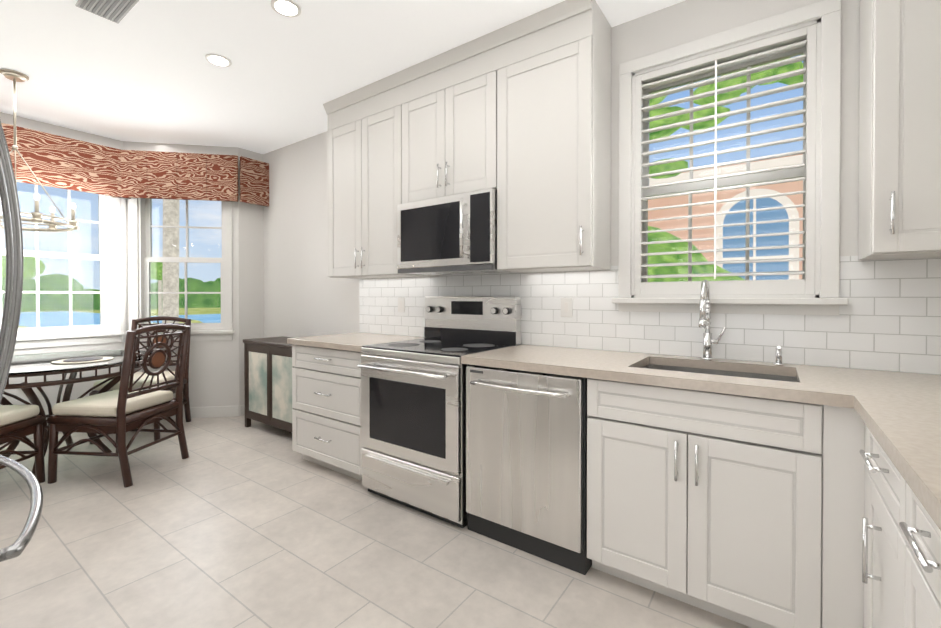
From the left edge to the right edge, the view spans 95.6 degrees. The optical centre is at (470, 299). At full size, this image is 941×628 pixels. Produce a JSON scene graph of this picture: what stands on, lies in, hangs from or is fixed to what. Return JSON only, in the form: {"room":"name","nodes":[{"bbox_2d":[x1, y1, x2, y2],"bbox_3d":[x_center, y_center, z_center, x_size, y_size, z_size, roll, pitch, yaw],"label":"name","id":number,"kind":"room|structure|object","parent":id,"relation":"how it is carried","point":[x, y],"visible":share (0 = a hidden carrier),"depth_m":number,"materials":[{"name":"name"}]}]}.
{"room":"kitchen","nodes":[
{"label":"kitchen","id":0,"kind":"room"},
{"bbox_2d":[0,112,263,419],"bbox_3d":[-3.791,-0.173,3.113,0.890,2.740,4.190,0,1,35],"label":"wall","id":1,"kind":"structure","parent":0,"point":[216,372],"depth_m":4.32,"materials":[{"name":"white paint"}]},
{"bbox_2d":[0,184,124,348],"bbox_3d":[-3.946,-0.382,3.487,0.200,1.590,1.740,0,1,35],"label":"bay window","id":2,"kind":"structure","parent":1,"relation":"in","point":[107,329],"depth_m":4.00,"materials":[{"name":"white wood"}]},
{"bbox_2d":[1,404,244,444],"bbox_3d":[-2.855,1.143,2.978,2.281,0.110,3.339,0,1,35],"label":"baseboard","id":3,"kind":"structure","parent":1,"relation":"attached to","point":[214,411],"depth_m":4.31,"materials":[{"name":"white"}]},
{"bbox_2d":[1,123,268,206],"bbox_3d":[-3.421,-1.198,3.354,0.818,0.454,3.350,0,1,35],"label":"valance","id":4,"kind":"object","parent":1,"relation":"attached to","point":[56,161],"visible":0.94,"depth_m":4.08,"materials":[{"name":"fabric"}]},
{"bbox_2d":[120,198,234,341],"bbox_3d":[-2.924,-0.388,4.303,1.040,1.590,0.201,0,0,-10],"label":"bay window","id":5,"kind":"structure","parent":1,"relation":"in","point":[140,229],"depth_m":4.28,"materials":[{"name":"white wood"}]},
{"bbox_2d":[0,0,684,153],"bbox_3d":[-1.750,-1.583,1.776,7.400,0.100,4.700,0,1,35],"label":"ceiling","id":6,"kind":"structure","parent":0,"point":[143,71],"depth_m":2.70,"materials":[{"name":"white paint"}]},
{"bbox_2d":[0,69,78,231],"bbox_3d":[-3.109,-1.025,2.911,0.627,1.031,0.610,0,1,35],"label":"chandelier","id":7,"kind":"object","parent":6,"relation":"hanging from","point":[14,76],"visible":0.92,"depth_m":2.91,"materials":[{"name":"beige metal"}]},
{"bbox_2d":[75,0,138,23],"bbox_3d":[-1.862,-1.528,2.188,0.340,0.016,0.180,0,1,35],"label":"ceiling vent","id":8,"kind":"object","parent":6,"relation":"in","point":[116,11],"visible":0.98,"depth_m":2.22,"materials":[{"name":"grey metal"}]},
{"bbox_2d":[205,54,231,66],"bbox_3d":[-1.617,-1.536,2.737,0.149,0.007,0.149,0,1,29],"label":"recessed light","id":9,"kind":"object","parent":6,"relation":"in","point":[215,59],"depth_m":2.73,"materials":[{"name":"white"}]},
{"bbox_2d":[270,0,301,17],"bbox_3d":[-0.967,-1.532,2.237,0.149,0.007,0.149,0,1,29],"label":"recessed light","id":10,"kind":"object","parent":6,"relation":"in","point":[289,8],"depth_m":2.24,"materials":[{"name":"white plastic"}]},
{"bbox_2d":[0,415,750,627],"bbox_3d":[-1.750,1.207,1.798,7.400,0.001,4.700,0,1,35],"label":"floor","id":11,"kind":"structure","parent":0,"point":[232,522],"depth_m":1.99,"materials":[{"name":"tile"}]},
{"bbox_2d":[0,121,42,561],"bbox_3d":[-1.287,0.326,0.643,0.916,1.780,0.889,0,1,35],"label":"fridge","id":12,"kind":"object","parent":11,"relation":"on","point":[10,206],"visible":1,"depth_m":0.94,"materials":[{"name":"grey metal"}]},
{"bbox_2d":[0,405,45,482],"bbox_3d":[-3.047,0.689,2.500,0.524,1.034,0.614,0,0,-5],"label":"chair","id":13,"kind":"object","parent":11,"relation":"on","point":[20,422],"visible":0.96,"depth_m":2.72,"materials":[{"name":"brown wood"}]},
{"bbox_2d":[0,350,151,475],"bbox_3d":[-3.100,0.828,3.175,1.200,0.763,1.200,0,1,35],"label":"dining table","id":14,"kind":"object","parent":11,"relation":"on","point":[31,365],"visible":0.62,"depth_m":3.04,"materials":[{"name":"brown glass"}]},
{"bbox_2d":[51,357,112,363],"bbox_3d":[-2.851,0.440,3.142,0.340,0.011,0.340,0,1,35],"label":"placemat","id":15,"kind":"object","parent":14,"relation":"on","point":[81,360],"visible":1,"depth_m":3.09,"materials":[{"name":"beige"}]},
{"bbox_2d":[46,324,189,487],"bbox_3d":[-2.442,0.684,3.009,0.614,1.034,0.524,0,0,6],"label":"chair","id":16,"kind":"object","parent":11,"relation":"on","point":[122,410],"visible":1,"depth_m":2.83,"materials":[{"name":"brown wood"}]},
{"bbox_2d":[89,316,190,443],"bbox_3d":[-2.950,0.678,3.866,0.524,1.034,0.614,0,0,-10],"label":"chair","id":17,"kind":"object","parent":11,"relation":"on","point":[168,374],"visible":0.4,"depth_m":4.09,"materials":[{"name":"brown wood"}]},
{"bbox_2d":[243,336,294,431],"bbox_3d":[-1.659,0.780,3.903,0.880,0.820,0.402,0,1,35],"label":"cabinet","id":18,"kind":"object","parent":11,"relation":"on","point":[268,366],"visible":0.5,"depth_m":3.77,"materials":[{"name":"brown wood"}]},
{"bbox_2d":[292,345,363,480],"bbox_3d":[-0.807,0.760,3.168,0.809,0.872,0.632,0,1,35],"label":"base cabinet","id":19,"kind":"object","parent":11,"relation":"on","point":[326,382],"depth_m":2.90,"materials":[{"name":"white wood"}]},
{"bbox_2d":[287,332,423,351],"bbox_3d":[-0.822,0.301,3.159,0.830,0.040,0.658,0,1,35],"label":"countertop","id":20,"kind":"structure","parent":19,"relation":"on","point":[355,341],"depth_m":3.05,"materials":[{"name":"stone"}]},
{"bbox_2d":[358,297,520,527],"bbox_3d":[-0.196,0.589,2.664,0.762,1.222,0.732,0,1,35],"label":"range","id":21,"kind":"object","parent":11,"relation":"on","point":[413,418],"visible":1,"depth_m":2.44,"materials":[{"name":"grey metal"}]},
{"bbox_2d":[466,364,591,574],"bbox_3d":[0.394,0.768,2.261,0.636,0.870,0.706,0,1,35],"label":"dishwasher","id":22,"kind":"object","parent":11,"relation":"on","point":[526,461],"visible":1,"depth_m":1.99,"materials":[{"name":"grey metal"}]},
{"bbox_2d":[587,401,827,627],"bbox_3d":[1.005,0.896,1.877,0.794,0.620,0.632,0,1,35],"label":"base cabinet","id":23,"kind":"object","parent":11,"relation":"on","point":[753,512],"depth_m":1.57,"materials":[{"name":"white wood"}]},
{"bbox_2d":[856,412,940,627],"bbox_3d":[1.214,0.780,0.744,0.666,0.872,1.008,0,1,35],"label":"base cabinet","id":24,"kind":"object","parent":11,"relation":"on","point":[898,543],"depth_m":1.02,"materials":[{"name":"white wood"}]},
{"bbox_2d":[461,344,940,405],"bbox_3d":[1.040,0.312,1.831,2.209,0.040,0.658,0,1,35],"label":"countertop","id":25,"kind":"structure","parent":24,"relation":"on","point":[811,386],"depth_m":1.82,"materials":[{"name":"stone"}]},
{"bbox_2d":[699,279,725,360],"bbox_3d":[1.122,0.097,1.983,0.108,0.386,0.215,0,1,35],"label":"faucet","id":26,"kind":"object","parent":25,"relation":"on","point":[704,315],"visible":1,"depth_m":2.04,"materials":[{"name":"silver metal"}]},
{"bbox_2d":[643,364,796,381],"bbox_3d":[1.049,0.437,1.859,0.624,0.208,0.424,0,1,35],"label":"sink basin","id":27,"kind":"object","parent":25,"relation":"in","point":[731,373],"visible":0.02,"depth_m":2.01,"materials":[{"name":"metal"}]},
{"bbox_2d":[773,346,783,365],"bbox_3d":[1.363,0.244,1.885,0.039,0.092,0.081,0,1,35],"label":"soap dispenser","id":28,"kind":"object","parent":25,"relation":"on","point":[778,362],"visible":1,"depth_m":1.89,"materials":[{"name":"silver metal"}]},
{"bbox_2d":[819,366,940,387],"bbox_3d":[1.658,0.315,1.412,0.717,0.040,0.360,0,1,35],"label":"countertop","id":29,"kind":"structure","parent":24,"relation":"on","point":[861,376],"depth_m":1.62,"materials":[{"name":"stone"}]},
{"bbox_2d":[835,388,940,530],"bbox_3d":[1.170,0.321,0.728,0.717,0.040,0.960,0,1,35],"label":"countertop","id":30,"kind":"structure","parent":24,"relation":"on","point":[899,413],"depth_m":0.98,"materials":[{"name":"stone"}]},
{"bbox_2d":[263,0,859,337],"bbox_3d":[0.008,-0.173,3.069,5.646,2.740,0.150,0,1,35],"label":"wall","id":31,"kind":"structure","parent":0,"point":[305,295],"depth_m":3.77,"materials":[{"name":"white paint"}]},
{"bbox_2d":[323,72,418,278],"bbox_3d":[-0.718,-0.862,3.288,0.819,1.364,0.312,0,1,35],"label":"upper cabinet","id":32,"kind":"object","parent":31,"relation":"attached to","point":[365,125],"depth_m":3.13,"materials":[{"name":"white wood"}]},
{"bbox_2d":[403,28,526,275],"bbox_3d":[-0.072,-0.858,2.827,0.906,1.364,0.312,0,1,35],"label":"upper cabinet","id":33,"kind":"object","parent":31,"relation":"attached to","point":[455,101],"depth_m":2.63,"materials":[{"name":"white wood"}]},
{"bbox_2d":[397,188,509,274],"bbox_3d":[-0.099,-0.413,2.791,0.760,0.465,0.408,0,1,35],"label":"microwave","id":34,"kind":"object","parent":33,"relation":"attached to","point":[451,234],"visible":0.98,"depth_m":2.63,"materials":[{"name":"metal"}]},
{"bbox_2d":[507,0,610,271],"bbox_3d":[0.471,-0.855,2.440,0.565,1.364,0.312,0,1,35],"label":"upper cabinet","id":35,"kind":"object","parent":31,"relation":"attached to","point":[516,115],"depth_m":2.28,"materials":[{"name":"white wood"}]},
{"bbox_2d":[612,0,847,315],"bbox_3d":[1.244,-0.621,2.154,0.985,1.370,0.220,0,1,35],"label":"window","id":36,"kind":"structure","parent":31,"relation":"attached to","point":[814,290],"depth_m":2.07,"materials":[{"name":"white wood"}]},
{"bbox_2d":[858,0,940,259],"bbox_3d":[1.784,-0.847,1.479,0.606,1.364,0.352,0,1,35],"label":"upper cabinet","id":37,"kind":"object","parent":31,"relation":"attached to","point":[899,206],"visible":1,"depth_m":1.51,"materials":[{"name":"white wood"}]},
{"label":"outside","id":38,"kind":"structure","parent":0,"visible":0},
{"bbox_2d":[2,311,220,327],"bbox_3d":[-28.879,1.356,20.594,49.000,0.001,80.000,0,1,35],"label":"lake","id":39,"kind":"structure","parent":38,"point":[90,319],"depth_m":29.63,"materials":[{"name":"liquid"}]},
{"bbox_2d":[2,308,220,315],"bbox_3d":[-20.330,1.455,14.498,130.000,0.001,120.000,0,1,35],"label":"lawn","id":40,"kind":"structure","parent":38,"point":[196,311],"depth_m":44.99,"materials":[{"name":"green plant"}]},
{"bbox_2d":[648,154,802,279],"bbox_3d":[5.366,-0.281,6.598,11.800,3.600,3.800,0,1,35],"label":"building","id":41,"kind":"structure","parent":40,"relation":"on","point":[769,215],"depth_m":5.79,"materials":[{"name":"brick"}]},
{"bbox_3d":[0.738,-0.148,-0.025,0.864,2.740,4.040,0,1,35],"label":"wall","id":42,"kind":"structure","parent":0,"visible":0},
{"bbox_2d":[359,256,940,374],"bbox_3d":[0.594,0.066,2.557,3.794,0.520,0.006,0,1,35],"label":"tile backsplash","id":43,"kind":"structure","parent":42,"relation":"attached to","point":[888,318],"depth_m":2.10,"materials":[{"name":"white tile"}]},
{"bbox_2d":[398,297,404,311],"bbox_3d":[-0.546,0.037,3.362,0.075,0.116,0.007,0,1,35],"label":"electrical outlet plate","id":44,"kind":"object","parent":43,"relation":"attached to","point":[401,300],"depth_m":3.36,"materials":[{"name":"white plastic"}]},
{"bbox_2d":[561,298,572,316],"bbox_3d":[0.577,0.044,2.561,0.075,0.116,0.007,0,1,35],"label":"electrical outlet plate","id":45,"kind":"object","parent":43,"relation":"attached to","point":[566,307],"depth_m":2.56,"materials":[{"name":"white plastic"}]},
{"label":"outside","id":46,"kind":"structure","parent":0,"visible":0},
{"bbox_2d":[2,54,802,327],"bbox_3d":[-21.594,-1.242,28.118,75.078,9.528,145.506,0,1,35],"label":"trees","id":47,"kind":"object","parent":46,"point":[50,281],"depth_m":6.79,"materials":[{"name":"green plant"}]}
]}

